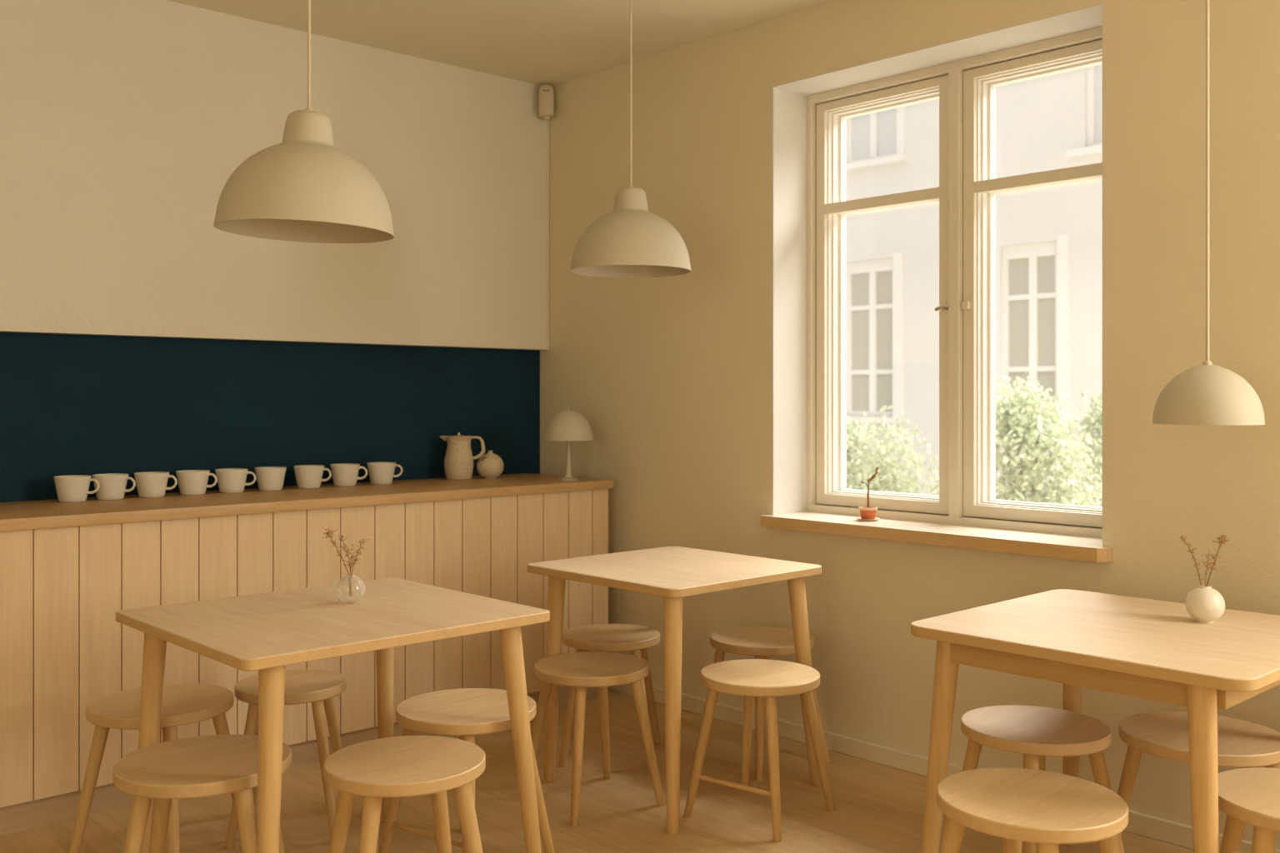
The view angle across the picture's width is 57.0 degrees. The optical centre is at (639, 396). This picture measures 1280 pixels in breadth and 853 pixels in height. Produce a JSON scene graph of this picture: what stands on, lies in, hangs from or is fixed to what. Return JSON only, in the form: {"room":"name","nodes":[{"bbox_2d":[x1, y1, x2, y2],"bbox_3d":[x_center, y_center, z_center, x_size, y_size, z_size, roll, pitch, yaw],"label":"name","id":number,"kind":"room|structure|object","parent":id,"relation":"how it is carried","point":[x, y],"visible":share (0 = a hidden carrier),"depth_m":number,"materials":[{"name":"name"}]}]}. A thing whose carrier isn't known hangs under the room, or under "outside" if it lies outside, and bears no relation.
{"room":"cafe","nodes":[
{"label":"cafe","id":0,"kind":"room"},
{"bbox_2d":[0,331,539,502],"bbox_3d":[-2.842,0.552,3.753,6.160,1.556,0.300,0,0,-43],"label":"backsplash","id":1,"kind":"structure","parent":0,"point":[71,404],"depth_m":4.72,"materials":[{"name":"blue paint"}]},
{"bbox_2d":[0,0,546,349],"bbox_3d":[-2.820,-0.861,3.729,6.160,1.269,0.365,0,0,-43],"label":"wall","id":2,"kind":"structure","parent":0,"point":[125,125],"depth_m":4.61,"materials":[{"name":"beige paint"}]},
{"bbox_2d":[538,85,554,119],"bbox_3d":[-0.446,-1.403,5.614,0.072,0.160,0.054,0,0,0],"label":"sensor","id":3,"kind":"object","parent":2,"relation":"attached to","point":[546,92],"visible":1,"depth_m":5.59,"materials":[{"name":"beige plastic"}]},
{"bbox_2d":[167,0,831,85],"bbox_3d":[-0.314,-1.595,1.371,6.610,0.200,7.233,0,0,-43],"label":"ceiling","id":4,"kind":"structure","parent":0,"point":[552,42],"depth_m":4.72,"materials":[{"name":"beige paint"}]},
{"bbox_2d":[213,0,394,243],"bbox_3d":[-0.825,-0.947,2.908,0.428,1.095,0.428,0,0,-43],"label":"pendant lamp","id":5,"kind":"object","parent":4,"relation":"hanging from","point":[303,188],"visible":1,"depth_m":2.78,"materials":[{"name":"white metal"}]},
{"bbox_2d":[570,0,691,277],"bbox_3d":[-0.032,-0.968,4.149,0.426,1.055,0.426,0,0,-43],"label":"pendant lamp","id":6,"kind":"object","parent":4,"relation":"hanging from","point":[629,241],"visible":1,"depth_m":4.02,"materials":[{"name":"white metal"}]},
{"bbox_2d":[1152,0,1264,424],"bbox_3d":[1.445,-0.713,3.000,0.258,1.565,0.258,0,0,-43],"label":"pendant lamp","id":7,"kind":"object","parent":4,"relation":"hanging from","point":[1207,393],"visible":1,"depth_m":2.93,"materials":[{"name":"white metal"}]},
{"bbox_2d":[0,689,1193,852],"bbox_3d":[-0.314,1.390,1.371,6.610,0.120,7.233,0,0,-43],"label":"floor","id":8,"kind":"structure","parent":0,"point":[879,808],"depth_m":3.75,"materials":[{"name":"brown wood"}]},
{"bbox_2d":[68,683,234,852],"bbox_3d":[-1.388,1.105,3.419,0.396,0.450,0.396,0,0,16],"label":"stool","id":9,"kind":"object","parent":8,"relation":"on","point":[182,703],"visible":0.58,"depth_m":3.32,"materials":[{"name":"brown wood"}]},
{"bbox_2d":[112,735,291,852],"bbox_3d":[-1.060,1.105,2.867,0.408,0.450,0.408,0,0,-6],"label":"stool","id":10,"kind":"object","parent":8,"relation":"on","point":[213,765],"visible":0.79,"depth_m":2.78,"materials":[{"name":"brown wood"}]},
{"bbox_2d":[225,669,346,849],"bbox_3d":[-1.076,1.105,3.638,0.332,0.450,0.332,0,0,-7],"label":"stool","id":11,"kind":"object","parent":8,"relation":"on","point":[319,687],"visible":0.59,"depth_m":3.54,"materials":[{"name":"brown wood"}]},
{"bbox_2d":[0,489,608,835],"bbox_3d":[-2.559,0.869,3.386,6.054,0.923,0.603,0,0,-43],"label":"base cabinet","id":12,"kind":"object","parent":8,"relation":"on","point":[63,648],"visible":0.45,"depth_m":4.05,"materials":[{"name":"brown wood"}]},
{"bbox_2d":[0,473,613,531],"bbox_3d":[-2.551,0.389,3.385,6.066,0.037,0.631,0,0,-43],"label":"countertop","id":13,"kind":"structure","parent":12,"relation":"on","point":[43,514],"depth_m":4.27,"materials":[{"name":"brown wood"}]},
{"bbox_2d":[53,475,99,502],"bbox_3d":[-1.994,0.326,4.148,0.132,0.089,0.120,0,0,35],"label":"cup","id":14,"kind":"object","parent":13,"relation":"on","point":[73,488],"visible":1,"depth_m":4.11,"materials":[{"name":"white ceramic"}]},
{"bbox_2d":[92,473,135,499],"bbox_3d":[-1.903,0.326,4.248,0.132,0.089,0.120,0,0,-37],"label":"cup","id":15,"kind":"object","parent":13,"relation":"on","point":[112,486],"visible":0.94,"depth_m":4.21,"materials":[{"name":"white ceramic"}]},
{"bbox_2d":[134,471,177,498],"bbox_3d":[-1.793,0.326,4.336,0.132,0.089,0.120,0,0,36],"label":"cup","id":16,"kind":"object","parent":13,"relation":"on","point":[151,484],"visible":1,"depth_m":4.30,"materials":[{"name":"white ceramic"}]},
{"bbox_2d":[175,470,217,495],"bbox_3d":[-1.683,0.326,4.453,0.132,0.089,0.120,0,0,-39],"label":"cup","id":17,"kind":"object","parent":13,"relation":"on","point":[191,482],"visible":1,"depth_m":4.41,"materials":[{"name":"white ceramic"}]},
{"bbox_2d":[215,468,255,493],"bbox_3d":[-1.571,0.326,4.543,0.132,0.089,0.120,0,0,33],"label":"cup","id":18,"kind":"object","parent":13,"relation":"on","point":[229,480],"visible":1,"depth_m":4.51,"materials":[{"name":"white ceramic"}]},
{"bbox_2d":[255,466,286,490],"bbox_3d":[-1.465,0.326,4.657,0.132,0.089,0.120,0,0,23],"label":"cup","id":19,"kind":"object","parent":13,"relation":"on","point":[268,478],"visible":1,"depth_m":4.61,"materials":[{"name":"white ceramic"}]},
{"bbox_2d":[293,465,331,489],"bbox_3d":[-1.336,0.326,4.769,0.132,0.089,0.120,0,0,42],"label":"cup","id":20,"kind":"object","parent":13,"relation":"on","point":[307,477],"visible":1,"depth_m":4.73,"materials":[{"name":"white ceramic"}]},
{"bbox_2d":[330,463,367,486],"bbox_3d":[-1.216,0.326,4.874,0.132,0.089,0.120,0,0,35],"label":"cup","id":21,"kind":"object","parent":13,"relation":"on","point":[343,475],"visible":1,"depth_m":4.84,"materials":[{"name":"white ceramic"}]},
{"bbox_2d":[366,462,402,484],"bbox_3d":[-1.092,0.326,4.994,0.120,0.089,0.132,0,0,23],"label":"cup","id":22,"kind":"object","parent":13,"relation":"on","point":[380,473],"visible":1,"depth_m":4.95,"materials":[{"name":"white ceramic"}]},
{"bbox_2d":[440,432,484,479],"bbox_3d":[-0.795,0.266,5.265,0.158,0.209,0.146,0,0,41],"label":"pitcher","id":23,"kind":"object","parent":13,"relation":"on","point":[458,460],"visible":1,"depth_m":5.22,"materials":[{"name":"beige ceramic"}]},
{"bbox_2d":[476,450,503,479],"bbox_3d":[-0.675,0.307,5.311,0.121,0.126,0.121,0,0,0],"label":"bottle vase","id":24,"kind":"object","parent":13,"relation":"on","point":[490,466],"visible":0.99,"depth_m":5.27,"materials":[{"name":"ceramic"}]},
{"bbox_2d":[542,406,594,480],"bbox_3d":[-0.317,0.207,5.204,0.226,0.325,0.226,0,0,-43],"label":"table lamp","id":25,"kind":"object","parent":13,"relation":"on","point":[567,425],"visible":1,"depth_m":5.13,"materials":[{"name":"beige metal"}]},
{"bbox_2d":[115,578,549,852],"bbox_3d":[-0.830,0.955,3.186,0.869,0.750,0.816,0,0,-43],"label":"table","id":26,"kind":"object","parent":8,"relation":"on","point":[267,632],"visible":0.86,"depth_m":3.12,"materials":[{"name":"brown wood"}]},
{"bbox_2d":[330,574,364,604],"bbox_3d":[-0.813,0.540,3.305,0.082,0.080,0.081,0,0,-43],"label":"glass vase","id":27,"kind":"object","parent":26,"relation":"on","point":[339,581],"visible":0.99,"depth_m":3.30,"materials":[{"name":"clear glass"}]},
{"bbox_2d":[322,528,350,596],"bbox_3d":[-0.852,0.464,3.306,0.078,0.192,0.039,0,0,13],"label":"sprig","id":28,"kind":"object","parent":27,"relation":"in","point":[328,532],"visible":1,"depth_m":3.30,"materials":[{"name":"brown plant"}]},
{"bbox_2d":[338,534,356,595],"bbox_3d":[-0.822,0.473,3.317,0.051,0.174,0.037,0,0,9],"label":"sprig","id":29,"kind":"object","parent":27,"relation":"in","point":[342,537],"visible":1,"depth_m":3.31,"materials":[{"name":"brown plant"}]},
{"bbox_2d":[345,555,359,593],"bbox_3d":[-0.806,0.496,3.303,0.038,0.108,0.027,0,0,-43],"label":"sprig","id":30,"kind":"object","parent":27,"relation":"in","point":[351,559],"visible":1,"depth_m":3.30,"materials":[{"name":"brown plant"}]},
{"bbox_2d":[343,539,366,596],"bbox_3d":[-0.794,0.478,3.303,0.055,0.164,0.046,0,0,24],"label":"sprig","id":31,"kind":"object","parent":27,"relation":"in","point":[360,542],"visible":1,"depth_m":3.30,"materials":[{"name":"brown plant"}]},
{"bbox_2d":[323,735,485,852],"bbox_3d":[-0.570,1.105,2.867,0.386,0.450,0.386,0,0,-26],"label":"stool","id":32,"kind":"object","parent":8,"relation":"on","point":[407,766],"visible":1,"depth_m":2.81,"materials":[{"name":"brown wood"}]},
{"bbox_2d":[378,688,554,852],"bbox_3d":[-0.494,1.105,3.359,0.396,0.450,0.396,0,0,33],"label":"stool","id":33,"kind":"object","parent":8,"relation":"on","point":[466,713],"visible":0.59,"depth_m":3.31,"materials":[{"name":"brown wood"}]},
{"bbox_2d":[530,651,664,827],"bbox_3d":[-0.159,1.105,3.877,0.376,0.450,0.376,0,0,-30],"label":"stool","id":34,"kind":"object","parent":8,"relation":"on","point":[600,670],"visible":0.88,"depth_m":3.83,"materials":[{"name":"brown wood"}]},
{"bbox_2d":[558,624,660,769],"bbox_3d":[-0.107,1.105,4.382,0.364,0.450,0.364,0,0,2],"label":"stool","id":35,"kind":"object","parent":8,"relation":"on","point":[636,639],"visible":0.77,"depth_m":4.31,"materials":[{"name":"brown wood"}]},
{"bbox_2d":[527,546,821,834],"bbox_3d":[0.116,0.955,4.059,0.734,0.750,0.745,0,0,-43],"label":"table","id":36,"kind":"object","parent":8,"relation":"on","point":[672,573],"visible":0.96,"depth_m":3.95,"materials":[{"name":"brown wood"}]},
{"bbox_2d":[684,659,834,842],"bbox_3d":[0.383,1.105,3.760,0.380,0.450,0.380,0,0,34],"label":"stool","id":37,"kind":"object","parent":8,"relation":"on","point":[749,678],"visible":1,"depth_m":3.72,"materials":[{"name":"brown wood"}]},
{"bbox_2d":[695,626,829,780],"bbox_3d":[0.446,1.105,4.321,0.388,0.450,0.388,0,0,-43],"label":"stool","id":38,"kind":"object","parent":8,"relation":"on","point":[762,642],"visible":0.62,"depth_m":4.24,"materials":[{"name":"brown wood"}]},
{"bbox_2d":[936,768,1128,852],"bbox_3d":[0.859,1.105,2.595,0.400,0.450,0.400,0,0,-43],"label":"stool","id":39,"kind":"object","parent":8,"relation":"on","point":[1048,810],"visible":1,"depth_m":2.56,"materials":[{"name":"brown wood"}]},
{"bbox_2d":[960,705,1124,852],"bbox_3d":[1.062,1.105,3.169,0.384,0.450,0.384,0,0,-26],"label":"stool","id":40,"kind":"object","parent":8,"relation":"on","point":[1037,733],"visible":0.7,"depth_m":3.10,"materials":[{"name":"brown wood"}]},
{"bbox_2d":[910,589,1279,852],"bbox_3d":[1.256,0.955,2.983,0.830,0.750,0.833,0,0,-43],"label":"table","id":41,"kind":"object","parent":8,"relation":"on","point":[1148,649],"visible":0.87,"depth_m":2.82,"materials":[{"name":"brown wood"}]},
{"bbox_2d":[1185,585,1224,624],"bbox_3d":[1.452,0.533,3.029,0.093,0.094,0.093,0,0,-43],"label":"vase","id":42,"kind":"object","parent":41,"relation":"on","point":[1204,604],"visible":1,"depth_m":3.00,"materials":[{"name":"white ceramic"}]},
{"bbox_2d":[1179,535,1202,586],"bbox_3d":[1.424,0.458,3.030,0.070,0.204,0.030,0,0,2],"label":"twig","id":43,"kind":"object","parent":42,"relation":"in","point":[1181,537],"visible":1,"depth_m":3.03,"materials":[{"name":"brown plant"}]},
{"bbox_2d":[1199,550,1219,586],"bbox_3d":[1.454,0.471,3.021,0.042,0.157,0.048,0,0,-8],"label":"sprig","id":44,"kind":"object","parent":42,"relation":"in","point":[1207,562],"visible":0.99,"depth_m":3.02,"materials":[{"name":"brown plant"}]},
{"bbox_2d":[1205,535,1229,586],"bbox_3d":[1.481,0.458,3.029,0.064,0.205,0.030,0,0,-19],"label":"twig","id":45,"kind":"object","parent":42,"relation":"in","point":[1221,538],"visible":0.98,"depth_m":3.03,"materials":[{"name":"brown plant"}]},
{"bbox_2d":[1117,711,1279,835],"bbox_3d":[1.474,1.105,3.091,0.406,0.450,0.406,0,0,-26],"label":"stool","id":46,"kind":"object","parent":8,"relation":"on","point":[1241,743],"visible":0.52,"depth_m":3.07,"materials":[{"name":"brown wood"}]},
{"bbox_2d":[1217,767,1279,852],"bbox_3d":[1.471,1.105,2.598,0.396,0.450,0.396,0,0,16],"label":"stool","id":47,"kind":"object","parent":8,"relation":"on","point":[1249,796],"visible":0.8,"depth_m":2.61,"materials":[{"name":"brown wood"}]},
{"bbox_2d":[858,506,877,519],"bbox_3d":[0.861,0.441,4.451,0.072,0.046,0.072,0,0,-43],"label":"pot","id":48,"kind":"object","parent":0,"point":[866,512],"depth_m":4.43,"materials":[{"name":"orange ceramic"}]},
{"bbox_2d":[540,0,1279,849],"bbox_3d":[1.928,-0.083,3.461,0.420,2.825,7.233,0,0,-43],"label":"wall","id":49,"kind":"structure","parent":0,"point":[671,377],"depth_m":4.25,"materials":[{"name":"beige paint"}]},
{"bbox_2d":[546,120,549,349],"bbox_3d":[-0.445,-0.780,5.686,0.008,1.109,0.010,0,0,-43],"label":"trim","id":50,"kind":"structure","parent":49,"relation":"attached to","point":[547,121],"depth_m":5.68,"materials":[{"name":"beige paint"}]},
{"bbox_2d":[760,3,1112,562],"bbox_3d":[1.106,-0.358,4.273,0.435,1.737,1.398,0,0,-43],"label":"window","id":51,"kind":"structure","parent":49,"relation":"in","point":[811,207],"depth_m":4.37,"materials":[{"name":"beige paint"}]},
{"bbox_2d":[856,517,879,521],"bbox_3d":[0.861,0.464,4.451,0.088,0.008,0.088,0,0,-43],"label":"saucer","id":52,"kind":"object","parent":51,"relation":"on","point":[857,518],"visible":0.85,"depth_m":4.42,"materials":[{"name":"beige ceramic"}]},
{"bbox_2d":[858,466,879,519],"bbox_3d":[0.861,0.364,4.451,0.072,0.199,0.072,0,0,-43],"label":"potted plant","id":53,"kind":"object","parent":52,"relation":"on","point":[867,512],"visible":1,"depth_m":4.44,"materials":[{"name":"orange ceramic"}]},
{"bbox_2d":[607,683,1279,852],"bbox_3d":[1.870,1.298,3.202,0.018,0.064,6.933,0,0,-43],"label":"baseboard","id":54,"kind":"structure","parent":49,"relation":"attached to","point":[1151,827],"depth_m":4.26,"materials":[{"name":"beige paint"}]},
{"label":"outside","id":55,"kind":"structure","parent":0,"visible":0},
{"bbox_3d":[2.495,1.580,10.529,9.990,0.100,40.000,0,0,-43],"label":"ground","id":56,"kind":"structure","parent":55,"visible":0},
{"bbox_2d":[846,405,939,495],"bbox_3d":[2.124,0.811,10.960,1.241,1.462,1.762,0,0,-43],"label":"shrub","id":57,"kind":"object","parent":56,"relation":"on","point":[857,442],"visible":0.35,"depth_m":10.73,"materials":[{"name":"green plant"}]},
{"bbox_2d":[846,64,1102,506],"bbox_3d":[5.476,-2.670,13.308,0.440,8.400,36.000,0,0,-43],"label":"building","id":58,"kind":"structure","parent":56,"relation":"on","point":[1049,240],"depth_m":14.38,"materials":[{"name":"white paint"}]},
{"bbox_2d":[932,371,1102,507],"bbox_3d":[3.242,0.668,9.763,1.517,1.750,1.217,0,0,33],"label":"shrub","id":59,"kind":"object","parent":56,"relation":"on","point":[1016,426],"visible":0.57,"depth_m":9.60,"materials":[{"name":"green plant"}]},
{"bbox_2d":[1070,389,1102,506],"bbox_3d":[4.380,0.705,10.558,1.216,1.656,1.212,0,0,-43],"label":"shrub","id":60,"kind":"object","parent":56,"relation":"on","point":[1097,425],"visible":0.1,"depth_m":10.65,"materials":[{"name":"green plant"}]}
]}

